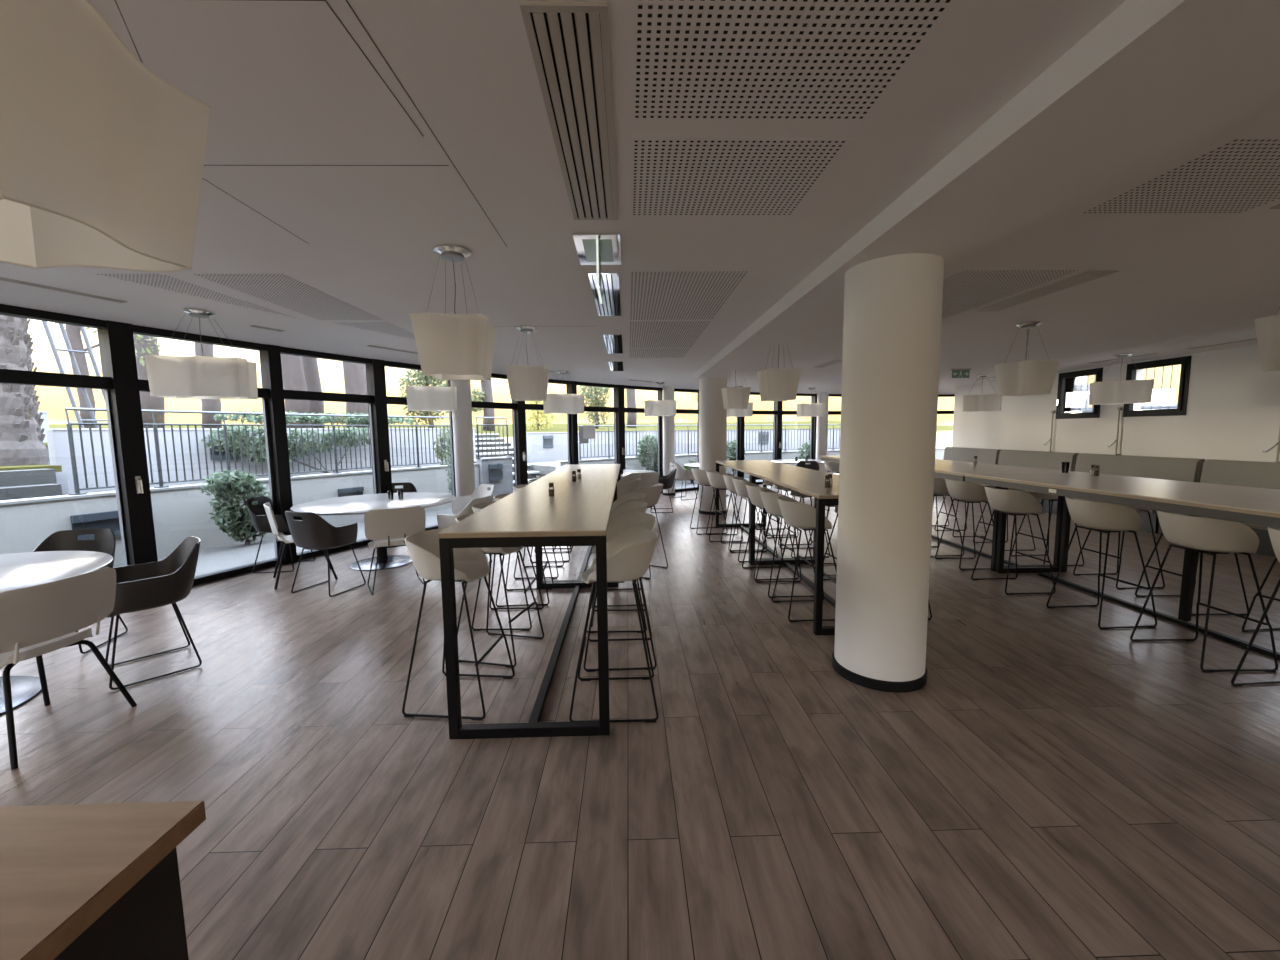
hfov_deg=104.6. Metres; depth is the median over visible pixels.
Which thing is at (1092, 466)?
salt grinder
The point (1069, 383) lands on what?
window
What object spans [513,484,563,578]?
bar stool
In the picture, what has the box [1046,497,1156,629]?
bar stool
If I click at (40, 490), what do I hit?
stone step
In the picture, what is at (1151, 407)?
window grille
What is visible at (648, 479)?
chair
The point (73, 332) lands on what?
tree
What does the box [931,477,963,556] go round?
bar stool
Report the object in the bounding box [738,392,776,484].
window
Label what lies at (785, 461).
round table
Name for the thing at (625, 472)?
round table
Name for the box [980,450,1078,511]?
bench
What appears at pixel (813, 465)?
armchair
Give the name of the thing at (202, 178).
ceiling seam
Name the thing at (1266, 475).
bench
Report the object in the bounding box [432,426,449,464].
shrub
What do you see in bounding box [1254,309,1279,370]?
pendant lamp
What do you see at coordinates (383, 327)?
perforated panel
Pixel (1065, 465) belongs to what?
drinking glass
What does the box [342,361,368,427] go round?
tree
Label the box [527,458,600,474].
ramp
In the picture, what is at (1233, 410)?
wall
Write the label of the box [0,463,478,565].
wall
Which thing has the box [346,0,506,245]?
ceiling seam
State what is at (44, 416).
wall
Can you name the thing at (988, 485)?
bar stool
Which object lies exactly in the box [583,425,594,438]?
paper notice
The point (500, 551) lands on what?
bar stool
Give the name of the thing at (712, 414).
column
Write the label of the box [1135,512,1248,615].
bar stool
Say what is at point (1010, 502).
bar stool
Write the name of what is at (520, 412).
window
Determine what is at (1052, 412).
window crank
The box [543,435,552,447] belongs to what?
air vent
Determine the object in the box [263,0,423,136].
ceiling seam
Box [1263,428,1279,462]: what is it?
window crank
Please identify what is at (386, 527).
chair
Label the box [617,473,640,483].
bar stool
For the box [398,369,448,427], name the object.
tree
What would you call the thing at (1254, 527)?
seat cushion
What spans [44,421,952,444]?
lawn
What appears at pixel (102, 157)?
pendant lamp
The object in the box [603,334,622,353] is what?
ceiling vent
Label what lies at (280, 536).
chair
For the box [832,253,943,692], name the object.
column
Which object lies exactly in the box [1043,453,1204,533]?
bench
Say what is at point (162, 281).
perforated panel
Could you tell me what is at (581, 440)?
paper notice
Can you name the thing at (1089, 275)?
ceiling vent
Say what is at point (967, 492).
bar stool
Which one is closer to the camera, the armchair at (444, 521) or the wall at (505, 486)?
the armchair at (444, 521)
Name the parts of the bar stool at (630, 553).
leg frame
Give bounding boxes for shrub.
[200,408,412,473]
[200,469,269,544]
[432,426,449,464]
[444,431,452,494]
[636,433,657,471]
[683,459,696,482]
[726,439,745,475]
[797,440,809,464]
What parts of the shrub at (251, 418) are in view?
stem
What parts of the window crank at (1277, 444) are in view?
crank handle, rod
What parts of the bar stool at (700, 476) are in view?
leg frame, leg frame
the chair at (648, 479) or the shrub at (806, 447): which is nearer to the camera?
the chair at (648, 479)
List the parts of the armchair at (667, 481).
leg frame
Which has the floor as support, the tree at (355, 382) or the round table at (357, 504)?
the round table at (357, 504)
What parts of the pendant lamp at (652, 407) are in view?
lamp shade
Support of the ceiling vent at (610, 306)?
in the ceiling
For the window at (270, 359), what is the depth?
5.86 m
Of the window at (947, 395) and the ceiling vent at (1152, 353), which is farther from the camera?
the window at (947, 395)
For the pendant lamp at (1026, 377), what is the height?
0.711 m
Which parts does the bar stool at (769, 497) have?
leg frame, leg frame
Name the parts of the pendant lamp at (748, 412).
lamp shade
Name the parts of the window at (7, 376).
frame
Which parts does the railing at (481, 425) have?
post, handrail, rail, post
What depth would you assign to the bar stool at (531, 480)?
5.84 m
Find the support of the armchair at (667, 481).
on the floor
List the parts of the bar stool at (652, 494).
leg frame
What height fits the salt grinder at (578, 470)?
0.104 m
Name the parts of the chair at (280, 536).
backrest, leg, leg, seat, leg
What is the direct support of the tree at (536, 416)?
on the lawn at (556, 427)
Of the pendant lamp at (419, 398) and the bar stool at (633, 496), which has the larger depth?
the pendant lamp at (419, 398)
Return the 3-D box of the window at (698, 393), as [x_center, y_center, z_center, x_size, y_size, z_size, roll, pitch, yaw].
[2.147,-1.072,13.156,1.366,2.557,0.249,-4,7,-31]
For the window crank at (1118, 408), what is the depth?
8.29 m
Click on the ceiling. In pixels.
(283, 82)
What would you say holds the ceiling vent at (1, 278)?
in the ceiling
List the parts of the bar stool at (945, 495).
leg frame, leg frame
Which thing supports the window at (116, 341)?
on the floor
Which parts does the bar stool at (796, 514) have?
leg frame, leg frame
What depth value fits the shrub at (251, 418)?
9.28 m
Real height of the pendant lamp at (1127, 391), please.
0.711 m
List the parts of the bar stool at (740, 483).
leg frame, leg frame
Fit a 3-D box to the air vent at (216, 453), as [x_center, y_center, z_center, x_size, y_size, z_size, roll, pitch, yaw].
[-7.313,-0.583,8.751,0.050,0.440,0.460,2,6,28]
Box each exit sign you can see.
[572,233,620,303]
[950,369,971,377]
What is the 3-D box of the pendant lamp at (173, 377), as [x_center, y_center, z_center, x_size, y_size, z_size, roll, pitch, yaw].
[-3.656,-1.048,4.143,0.669,0.711,0.402,-2,6,-15]
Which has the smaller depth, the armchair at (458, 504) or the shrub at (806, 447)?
the armchair at (458, 504)
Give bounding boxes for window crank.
[1044,411,1055,451]
[1107,407,1122,454]
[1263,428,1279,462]
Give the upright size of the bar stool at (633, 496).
0.953 m
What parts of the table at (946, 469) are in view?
leg, leg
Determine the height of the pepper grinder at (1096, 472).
0.104 m
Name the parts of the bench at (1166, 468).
backrest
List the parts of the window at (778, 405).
post, frame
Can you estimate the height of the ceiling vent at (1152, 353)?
0.006 m
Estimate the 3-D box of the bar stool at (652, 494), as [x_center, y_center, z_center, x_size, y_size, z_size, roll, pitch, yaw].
[0.007,0.523,5.355,0.487,0.953,0.463,2,6,27]
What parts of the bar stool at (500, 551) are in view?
leg frame, leg frame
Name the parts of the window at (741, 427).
post, frame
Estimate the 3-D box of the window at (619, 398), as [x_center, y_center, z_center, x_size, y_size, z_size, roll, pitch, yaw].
[0.015,-0.894,11.589,1.366,2.557,0.249,-5,7,-41]
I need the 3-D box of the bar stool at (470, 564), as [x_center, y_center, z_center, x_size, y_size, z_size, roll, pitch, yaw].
[-1.048,0.782,2.835,0.487,0.953,0.463,0,6,6]
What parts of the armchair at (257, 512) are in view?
leg frame, leg frame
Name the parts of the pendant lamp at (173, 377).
lamp shade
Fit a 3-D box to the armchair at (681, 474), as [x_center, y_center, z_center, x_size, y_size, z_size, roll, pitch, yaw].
[0.947,0.014,11.111,0.506,0.817,0.547,-3,6,-26]
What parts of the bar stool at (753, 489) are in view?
leg frame, leg frame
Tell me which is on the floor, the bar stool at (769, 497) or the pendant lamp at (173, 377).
the bar stool at (769, 497)
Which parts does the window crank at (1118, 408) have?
rod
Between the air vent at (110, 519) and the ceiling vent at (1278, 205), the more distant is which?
the air vent at (110, 519)
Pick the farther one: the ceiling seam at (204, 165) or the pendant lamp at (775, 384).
the pendant lamp at (775, 384)
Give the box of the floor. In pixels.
[0,484,1279,959]
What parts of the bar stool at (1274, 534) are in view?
leg frame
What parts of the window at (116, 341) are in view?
post, door handle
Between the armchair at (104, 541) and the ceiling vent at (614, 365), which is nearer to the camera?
the armchair at (104, 541)
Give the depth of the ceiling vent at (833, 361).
7.88 m
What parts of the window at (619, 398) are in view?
post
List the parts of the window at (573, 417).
post, frame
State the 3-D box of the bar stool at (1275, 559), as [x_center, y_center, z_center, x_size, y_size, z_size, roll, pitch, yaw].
[4.688,0.661,3.398,0.487,0.953,0.463,-1,6,-5]
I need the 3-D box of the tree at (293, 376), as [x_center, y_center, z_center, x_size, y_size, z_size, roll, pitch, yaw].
[-10.127,-5.304,14.114,0.635,8.020,0.769,3,7,36]
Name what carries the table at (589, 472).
on the floor
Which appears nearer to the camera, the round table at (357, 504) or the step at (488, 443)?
the round table at (357, 504)
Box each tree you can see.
[0,315,47,465]
[23,319,48,461]
[54,323,160,427]
[133,334,164,427]
[195,342,221,427]
[281,354,310,427]
[301,356,324,427]
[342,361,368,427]
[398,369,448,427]
[471,380,494,430]
[525,401,555,429]
[578,386,610,428]
[626,389,636,427]
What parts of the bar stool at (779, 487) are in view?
leg frame, leg frame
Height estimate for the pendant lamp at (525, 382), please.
0.711 m
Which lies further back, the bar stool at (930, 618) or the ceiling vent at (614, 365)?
the ceiling vent at (614, 365)
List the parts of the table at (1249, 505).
leg, leg, leg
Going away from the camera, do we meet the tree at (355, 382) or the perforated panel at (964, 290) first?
the perforated panel at (964, 290)
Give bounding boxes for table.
[0,551,112,714]
[0,801,205,959]
[290,492,455,570]
[438,480,618,738]
[536,464,620,584]
[621,470,654,477]
[684,463,728,496]
[715,460,816,563]
[750,471,838,634]
[771,459,823,463]
[820,455,1074,570]
[964,472,1279,659]
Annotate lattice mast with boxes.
[42,321,107,427]
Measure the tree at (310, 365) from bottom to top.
8.017 m
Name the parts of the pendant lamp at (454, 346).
lamp shade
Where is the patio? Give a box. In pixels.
[113,477,762,575]
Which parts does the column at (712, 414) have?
skirting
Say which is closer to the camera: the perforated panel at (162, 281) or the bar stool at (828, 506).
the perforated panel at (162, 281)
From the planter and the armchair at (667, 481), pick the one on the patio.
the planter
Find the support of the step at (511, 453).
on the patio
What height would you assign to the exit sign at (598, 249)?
0.261 m
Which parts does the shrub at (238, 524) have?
stem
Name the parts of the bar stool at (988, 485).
leg frame, leg frame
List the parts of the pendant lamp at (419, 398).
lamp shade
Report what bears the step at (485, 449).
on the patio
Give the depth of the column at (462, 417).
7.90 m
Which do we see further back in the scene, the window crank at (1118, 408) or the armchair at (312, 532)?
the window crank at (1118, 408)
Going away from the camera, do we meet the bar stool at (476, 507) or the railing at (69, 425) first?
the bar stool at (476, 507)
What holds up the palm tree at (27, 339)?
on the grass
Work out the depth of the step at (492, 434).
14.97 m
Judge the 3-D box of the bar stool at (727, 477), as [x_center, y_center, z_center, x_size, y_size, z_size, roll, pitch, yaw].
[1.323,0.401,6.444,0.487,0.953,0.463,-1,6,-3]
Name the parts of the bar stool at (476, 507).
leg frame, leg frame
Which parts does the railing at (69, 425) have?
post, post, post, handrail, rail, rail, post, post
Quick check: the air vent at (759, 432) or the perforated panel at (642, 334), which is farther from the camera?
the air vent at (759, 432)
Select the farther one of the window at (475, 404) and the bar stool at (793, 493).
the window at (475, 404)
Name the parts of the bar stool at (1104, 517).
leg frame, leg frame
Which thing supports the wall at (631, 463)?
on the patio
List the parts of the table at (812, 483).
leg, leg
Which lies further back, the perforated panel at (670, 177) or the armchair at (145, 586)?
the armchair at (145, 586)
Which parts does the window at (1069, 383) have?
glass pane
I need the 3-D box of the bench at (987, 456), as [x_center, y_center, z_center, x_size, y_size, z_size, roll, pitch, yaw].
[7.450,-0.221,11.597,0.747,1.045,1.826,-1,6,-1]
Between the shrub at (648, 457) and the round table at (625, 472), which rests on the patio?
the shrub at (648, 457)
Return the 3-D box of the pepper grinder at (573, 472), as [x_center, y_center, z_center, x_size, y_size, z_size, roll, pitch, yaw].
[-0.626,-0.034,4.705,0.041,0.104,0.041,-1,6,-1]
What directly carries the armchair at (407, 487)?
on the floor
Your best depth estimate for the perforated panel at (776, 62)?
1.38 m
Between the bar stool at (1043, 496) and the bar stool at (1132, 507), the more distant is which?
the bar stool at (1043, 496)
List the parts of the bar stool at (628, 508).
leg frame, leg frame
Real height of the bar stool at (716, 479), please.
0.953 m
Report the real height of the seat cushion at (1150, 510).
0.160 m
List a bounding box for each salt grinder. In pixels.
[577,469,580,478]
[1090,465,1095,474]
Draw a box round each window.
[0,304,128,565]
[97,320,283,585]
[259,344,376,563]
[365,359,455,530]
[448,373,517,485]
[512,379,570,484]
[566,381,617,464]
[613,385,661,493]
[658,389,698,493]
[698,393,738,475]
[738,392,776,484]
[773,393,814,459]
[811,394,840,458]
[937,394,954,413]
[1056,368,1102,418]
[1123,356,1191,416]
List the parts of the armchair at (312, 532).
leg frame, leg frame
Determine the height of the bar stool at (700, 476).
0.953 m
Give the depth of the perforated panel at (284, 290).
3.67 m
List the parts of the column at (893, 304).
skirting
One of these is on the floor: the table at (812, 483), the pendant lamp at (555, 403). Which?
the table at (812, 483)
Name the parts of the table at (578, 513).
leg, leg, leg, leg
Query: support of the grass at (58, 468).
on the planter
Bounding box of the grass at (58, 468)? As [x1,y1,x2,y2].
[0,465,61,471]
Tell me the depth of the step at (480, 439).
14.58 m
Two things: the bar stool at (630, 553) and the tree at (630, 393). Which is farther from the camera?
the tree at (630, 393)
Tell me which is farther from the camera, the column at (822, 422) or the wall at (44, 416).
the column at (822, 422)
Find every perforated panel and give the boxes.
[97,274,301,319]
[194,274,382,319]
[336,322,414,338]
[628,348,692,357]
[629,271,753,319]
[629,321,713,347]
[630,138,857,217]
[631,0,966,124]
[942,269,1083,317]
[1079,137,1279,213]
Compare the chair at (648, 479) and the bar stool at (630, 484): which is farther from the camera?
the chair at (648, 479)
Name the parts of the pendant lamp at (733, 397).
lamp shade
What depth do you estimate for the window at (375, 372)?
6.99 m
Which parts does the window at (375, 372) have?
post, door handle, frame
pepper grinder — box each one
[549,483,553,496]
[572,471,575,481]
[825,475,829,487]
[1093,465,1099,475]
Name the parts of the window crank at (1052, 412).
rod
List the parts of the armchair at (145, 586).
leg frame, leg frame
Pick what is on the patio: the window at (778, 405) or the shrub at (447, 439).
the shrub at (447, 439)
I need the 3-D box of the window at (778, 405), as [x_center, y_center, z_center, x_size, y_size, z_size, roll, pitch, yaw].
[4.503,-1.218,14.364,1.366,2.557,0.249,-3,6,-22]
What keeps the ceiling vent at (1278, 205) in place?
in the ceiling
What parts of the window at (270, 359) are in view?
post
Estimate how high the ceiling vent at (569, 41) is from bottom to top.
0.010 m
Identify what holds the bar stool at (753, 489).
on the floor
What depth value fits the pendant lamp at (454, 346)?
2.71 m
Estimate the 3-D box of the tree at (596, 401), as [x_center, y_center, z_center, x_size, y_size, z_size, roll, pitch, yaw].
[-2.734,-4.687,29.973,2.083,3.159,1.705,-3,6,-23]
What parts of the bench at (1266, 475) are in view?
backrest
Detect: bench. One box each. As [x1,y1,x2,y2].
[942,447,1001,479]
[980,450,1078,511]
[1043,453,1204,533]
[1158,459,1279,556]
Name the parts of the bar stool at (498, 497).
leg frame, leg frame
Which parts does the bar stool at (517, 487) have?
leg frame, leg frame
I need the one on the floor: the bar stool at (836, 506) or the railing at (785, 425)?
the bar stool at (836, 506)
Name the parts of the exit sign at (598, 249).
ceiling plate, sign panel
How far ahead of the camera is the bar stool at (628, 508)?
3.77 m
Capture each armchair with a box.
[32,529,127,653]
[105,536,201,689]
[246,496,314,572]
[285,511,365,596]
[378,482,416,493]
[437,495,491,562]
[452,484,493,514]
[651,468,676,512]
[670,463,696,499]
[796,461,818,470]
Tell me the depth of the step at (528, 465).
13.18 m
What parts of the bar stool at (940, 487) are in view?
leg frame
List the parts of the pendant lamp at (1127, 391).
lamp shade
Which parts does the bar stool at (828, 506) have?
leg frame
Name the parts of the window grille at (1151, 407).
rail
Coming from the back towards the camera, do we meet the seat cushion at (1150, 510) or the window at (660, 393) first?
the window at (660, 393)
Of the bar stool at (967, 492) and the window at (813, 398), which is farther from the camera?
the window at (813, 398)
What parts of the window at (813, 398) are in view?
post, frame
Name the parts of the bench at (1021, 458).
backrest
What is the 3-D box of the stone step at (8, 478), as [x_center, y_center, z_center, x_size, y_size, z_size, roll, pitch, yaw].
[-8.002,0.898,1.463,0.836,1.150,9.455,0,6,7]
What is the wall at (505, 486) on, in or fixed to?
on the patio
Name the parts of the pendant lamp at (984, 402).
lamp shade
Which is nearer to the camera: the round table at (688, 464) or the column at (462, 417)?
the column at (462, 417)
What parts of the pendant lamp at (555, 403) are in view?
lamp shade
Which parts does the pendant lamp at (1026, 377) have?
lamp shade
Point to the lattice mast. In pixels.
(55, 350)
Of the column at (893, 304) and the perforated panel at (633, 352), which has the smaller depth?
the column at (893, 304)
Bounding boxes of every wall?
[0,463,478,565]
[38,411,49,464]
[45,428,475,493]
[476,457,512,500]
[526,429,840,461]
[555,448,944,481]
[952,345,1279,461]
[1077,403,1177,412]
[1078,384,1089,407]
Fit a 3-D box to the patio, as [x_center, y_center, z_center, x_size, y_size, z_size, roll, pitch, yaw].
[-0.768,0.774,8.587,13.150,0.140,37.239,4,7,38]
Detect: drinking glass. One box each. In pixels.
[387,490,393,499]
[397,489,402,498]
[1061,462,1069,472]
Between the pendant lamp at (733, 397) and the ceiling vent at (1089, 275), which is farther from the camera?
the pendant lamp at (733, 397)
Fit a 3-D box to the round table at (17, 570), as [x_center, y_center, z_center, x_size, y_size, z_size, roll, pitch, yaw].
[-3.982,0.938,2.686,1.600,0.740,1.600,-1,6,-1]
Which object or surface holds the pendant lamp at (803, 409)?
hanging from the ceiling
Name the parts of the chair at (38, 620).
leg, leg, seat, backrest, leg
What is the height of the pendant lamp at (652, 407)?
0.711 m
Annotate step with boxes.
[0,469,56,486]
[0,484,61,500]
[475,433,498,437]
[475,438,504,442]
[475,442,511,447]
[475,447,512,452]
[476,451,513,457]
[512,464,530,471]
[513,471,540,479]
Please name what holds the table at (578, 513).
on the floor
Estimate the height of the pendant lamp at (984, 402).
0.711 m
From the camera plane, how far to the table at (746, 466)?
6.53 m
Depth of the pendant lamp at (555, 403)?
8.36 m
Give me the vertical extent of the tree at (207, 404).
8.318 m
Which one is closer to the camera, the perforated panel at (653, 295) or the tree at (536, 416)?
the perforated panel at (653, 295)
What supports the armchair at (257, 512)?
on the floor
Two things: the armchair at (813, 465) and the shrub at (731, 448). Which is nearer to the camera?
the armchair at (813, 465)
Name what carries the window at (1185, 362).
in the wall at (1233, 410)
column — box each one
[451,380,474,496]
[662,386,674,495]
[698,378,726,514]
[816,392,828,471]
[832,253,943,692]
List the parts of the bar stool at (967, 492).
leg frame, leg frame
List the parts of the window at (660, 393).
post, frame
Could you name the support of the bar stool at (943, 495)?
on the floor
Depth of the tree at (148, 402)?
13.13 m
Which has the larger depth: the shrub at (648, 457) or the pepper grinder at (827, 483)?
the shrub at (648, 457)
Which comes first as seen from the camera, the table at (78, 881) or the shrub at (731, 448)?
the table at (78, 881)
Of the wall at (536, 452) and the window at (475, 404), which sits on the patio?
the wall at (536, 452)
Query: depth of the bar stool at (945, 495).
7.08 m
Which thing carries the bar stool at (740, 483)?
on the floor
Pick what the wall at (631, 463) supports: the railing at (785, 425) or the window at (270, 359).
the railing at (785, 425)
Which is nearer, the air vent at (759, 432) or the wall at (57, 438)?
the wall at (57, 438)
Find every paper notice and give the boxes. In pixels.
[579,426,588,443]
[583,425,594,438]
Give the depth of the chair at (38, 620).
2.44 m
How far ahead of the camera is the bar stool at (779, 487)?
6.61 m
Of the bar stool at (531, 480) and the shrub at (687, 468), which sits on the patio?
the shrub at (687, 468)
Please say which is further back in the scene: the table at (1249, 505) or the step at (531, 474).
the step at (531, 474)
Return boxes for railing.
[65,407,449,494]
[476,417,510,457]
[579,424,840,459]
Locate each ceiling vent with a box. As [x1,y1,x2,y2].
[0,277,126,302]
[250,325,283,331]
[368,345,417,353]
[520,2,617,219]
[588,272,620,315]
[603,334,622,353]
[608,361,622,370]
[813,360,841,367]
[975,270,1118,310]
[1091,353,1156,362]
[1188,338,1256,348]
[1270,204,1279,208]
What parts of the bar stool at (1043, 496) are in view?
leg frame, leg frame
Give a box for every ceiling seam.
[202,178,308,243]
[204,165,448,165]
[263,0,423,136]
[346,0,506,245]
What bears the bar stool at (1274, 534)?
on the floor
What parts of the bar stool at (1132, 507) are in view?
leg frame, leg frame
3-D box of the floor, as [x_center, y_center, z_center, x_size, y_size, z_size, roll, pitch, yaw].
[2.678,1.006,5.765,17.282,0.150,20.044,-1,6,-1]
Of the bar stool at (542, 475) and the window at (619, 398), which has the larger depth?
the window at (619, 398)
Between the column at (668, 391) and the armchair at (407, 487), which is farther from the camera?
the column at (668, 391)
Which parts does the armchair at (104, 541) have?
leg frame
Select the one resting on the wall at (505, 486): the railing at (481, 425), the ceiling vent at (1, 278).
the railing at (481, 425)
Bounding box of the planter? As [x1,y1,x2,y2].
[56,471,68,494]
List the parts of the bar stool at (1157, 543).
leg frame, leg frame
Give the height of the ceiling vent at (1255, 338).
0.006 m
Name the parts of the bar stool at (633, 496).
leg frame, leg frame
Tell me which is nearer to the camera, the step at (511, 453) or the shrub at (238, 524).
the shrub at (238, 524)
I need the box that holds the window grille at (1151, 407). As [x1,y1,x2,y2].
[1077,366,1180,412]
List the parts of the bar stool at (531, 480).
leg frame, leg frame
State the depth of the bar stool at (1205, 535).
3.08 m
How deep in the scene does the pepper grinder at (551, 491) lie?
3.62 m
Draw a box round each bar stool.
[402,528,514,720]
[455,513,543,667]
[472,501,543,630]
[494,493,553,606]
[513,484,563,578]
[528,479,571,562]
[536,474,572,549]
[569,528,658,722]
[583,512,656,671]
[587,501,647,632]
[595,492,645,607]
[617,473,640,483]
[617,477,640,498]
[632,483,667,579]
[690,468,726,534]
[706,470,742,541]
[721,473,764,550]
[730,477,777,562]
[742,483,798,580]
[755,480,794,535]
[755,489,814,597]
[766,484,811,545]
[772,496,836,621]
[780,489,829,557]
[804,505,836,575]
[823,505,837,580]
[824,461,839,510]
[928,600,931,619]
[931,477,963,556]
[932,495,948,525]
[934,495,985,536]
[935,479,992,569]
[971,486,1055,594]
[973,485,1034,550]
[1011,491,1083,565]
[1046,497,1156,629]
[1073,501,1164,589]
[1130,510,1277,672]
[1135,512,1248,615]
[1231,527,1279,686]
[1242,557,1279,631]
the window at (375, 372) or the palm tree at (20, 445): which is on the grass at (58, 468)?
the palm tree at (20, 445)
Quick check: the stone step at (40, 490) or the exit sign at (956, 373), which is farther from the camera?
the exit sign at (956, 373)
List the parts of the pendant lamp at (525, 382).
lamp shade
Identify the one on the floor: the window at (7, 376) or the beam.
the window at (7, 376)
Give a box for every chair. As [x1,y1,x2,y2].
[0,567,136,769]
[263,502,337,589]
[364,506,425,594]
[639,472,658,509]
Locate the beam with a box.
[694,0,1279,380]
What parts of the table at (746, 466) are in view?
leg, leg, leg, leg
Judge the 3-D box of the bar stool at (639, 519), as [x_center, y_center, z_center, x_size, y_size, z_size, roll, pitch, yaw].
[-0.132,0.722,3.344,0.487,0.953,0.463,-1,6,-2]
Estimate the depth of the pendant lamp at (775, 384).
5.28 m
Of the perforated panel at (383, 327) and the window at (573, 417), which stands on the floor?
the window at (573, 417)
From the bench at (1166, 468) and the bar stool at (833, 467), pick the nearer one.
the bench at (1166, 468)
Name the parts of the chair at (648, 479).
backrest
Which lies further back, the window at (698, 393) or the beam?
the window at (698, 393)
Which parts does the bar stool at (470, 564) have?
leg frame, leg frame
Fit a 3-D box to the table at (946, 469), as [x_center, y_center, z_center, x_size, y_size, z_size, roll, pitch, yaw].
[3.913,0.259,7.098,1.210,1.050,3.820,-1,6,-1]
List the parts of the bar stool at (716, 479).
leg frame, leg frame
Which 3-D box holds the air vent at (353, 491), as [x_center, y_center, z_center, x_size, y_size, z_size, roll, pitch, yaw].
[-4.976,0.265,8.533,0.050,0.260,0.420,3,6,30]
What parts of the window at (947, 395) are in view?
frame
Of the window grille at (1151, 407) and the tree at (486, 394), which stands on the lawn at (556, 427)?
the tree at (486, 394)
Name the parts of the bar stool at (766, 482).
leg frame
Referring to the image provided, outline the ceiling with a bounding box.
[0,0,1279,394]
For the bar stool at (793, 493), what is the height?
0.953 m
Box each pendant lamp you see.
[0,0,211,271]
[144,308,257,398]
[406,368,456,410]
[410,244,495,379]
[505,325,548,400]
[543,371,583,413]
[644,382,676,415]
[721,370,750,409]
[727,386,752,416]
[757,343,800,400]
[797,387,825,416]
[962,374,1001,411]
[994,321,1059,395]
[1089,353,1153,404]
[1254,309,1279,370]
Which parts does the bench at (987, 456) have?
backrest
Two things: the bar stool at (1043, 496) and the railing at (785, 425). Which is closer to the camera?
the bar stool at (1043, 496)
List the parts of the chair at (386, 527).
leg frame, seat, backrest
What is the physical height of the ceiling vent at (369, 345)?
0.006 m
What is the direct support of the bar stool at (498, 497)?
on the floor
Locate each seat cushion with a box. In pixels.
[1074,498,1156,511]
[1242,523,1279,529]
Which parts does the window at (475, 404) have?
frame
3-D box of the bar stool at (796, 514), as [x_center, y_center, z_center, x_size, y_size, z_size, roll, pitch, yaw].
[1.391,0.629,4.116,0.487,0.953,0.463,-1,6,-1]
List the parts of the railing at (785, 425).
post, post, rail, handrail, rail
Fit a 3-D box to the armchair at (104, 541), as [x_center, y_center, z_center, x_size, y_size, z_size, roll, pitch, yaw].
[-4.205,0.808,3.618,0.547,0.817,0.506,-2,6,-13]
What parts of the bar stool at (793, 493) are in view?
leg frame, leg frame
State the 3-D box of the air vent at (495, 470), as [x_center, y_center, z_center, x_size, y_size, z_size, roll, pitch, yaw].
[-3.181,-0.172,10.936,0.050,0.360,0.340,4,7,40]
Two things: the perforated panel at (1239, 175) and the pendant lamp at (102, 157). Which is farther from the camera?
the perforated panel at (1239, 175)
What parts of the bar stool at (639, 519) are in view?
leg frame, leg frame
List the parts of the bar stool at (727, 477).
leg frame, leg frame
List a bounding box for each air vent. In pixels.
[70,510,120,539]
[209,436,240,459]
[338,487,363,496]
[488,464,502,480]
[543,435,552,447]
[759,432,768,443]
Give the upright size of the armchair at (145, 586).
0.817 m
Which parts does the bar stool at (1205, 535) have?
leg frame, leg frame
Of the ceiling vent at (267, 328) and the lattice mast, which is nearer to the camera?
the ceiling vent at (267, 328)
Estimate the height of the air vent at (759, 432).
0.460 m
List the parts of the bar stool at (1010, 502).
leg frame, leg frame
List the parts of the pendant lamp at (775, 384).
lamp shade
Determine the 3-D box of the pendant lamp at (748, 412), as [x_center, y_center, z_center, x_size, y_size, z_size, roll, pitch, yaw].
[2.320,-1.857,11.686,0.669,0.711,0.403,0,6,5]
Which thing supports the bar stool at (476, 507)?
on the floor
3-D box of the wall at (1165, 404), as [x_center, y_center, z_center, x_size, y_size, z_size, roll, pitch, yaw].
[10.588,-0.053,4.882,0.200,1.950,15.200,-1,6,-1]
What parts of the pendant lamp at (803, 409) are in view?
lamp shade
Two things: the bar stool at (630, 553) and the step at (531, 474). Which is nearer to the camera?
the bar stool at (630, 553)
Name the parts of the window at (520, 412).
post, door handle, frame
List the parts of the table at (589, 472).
leg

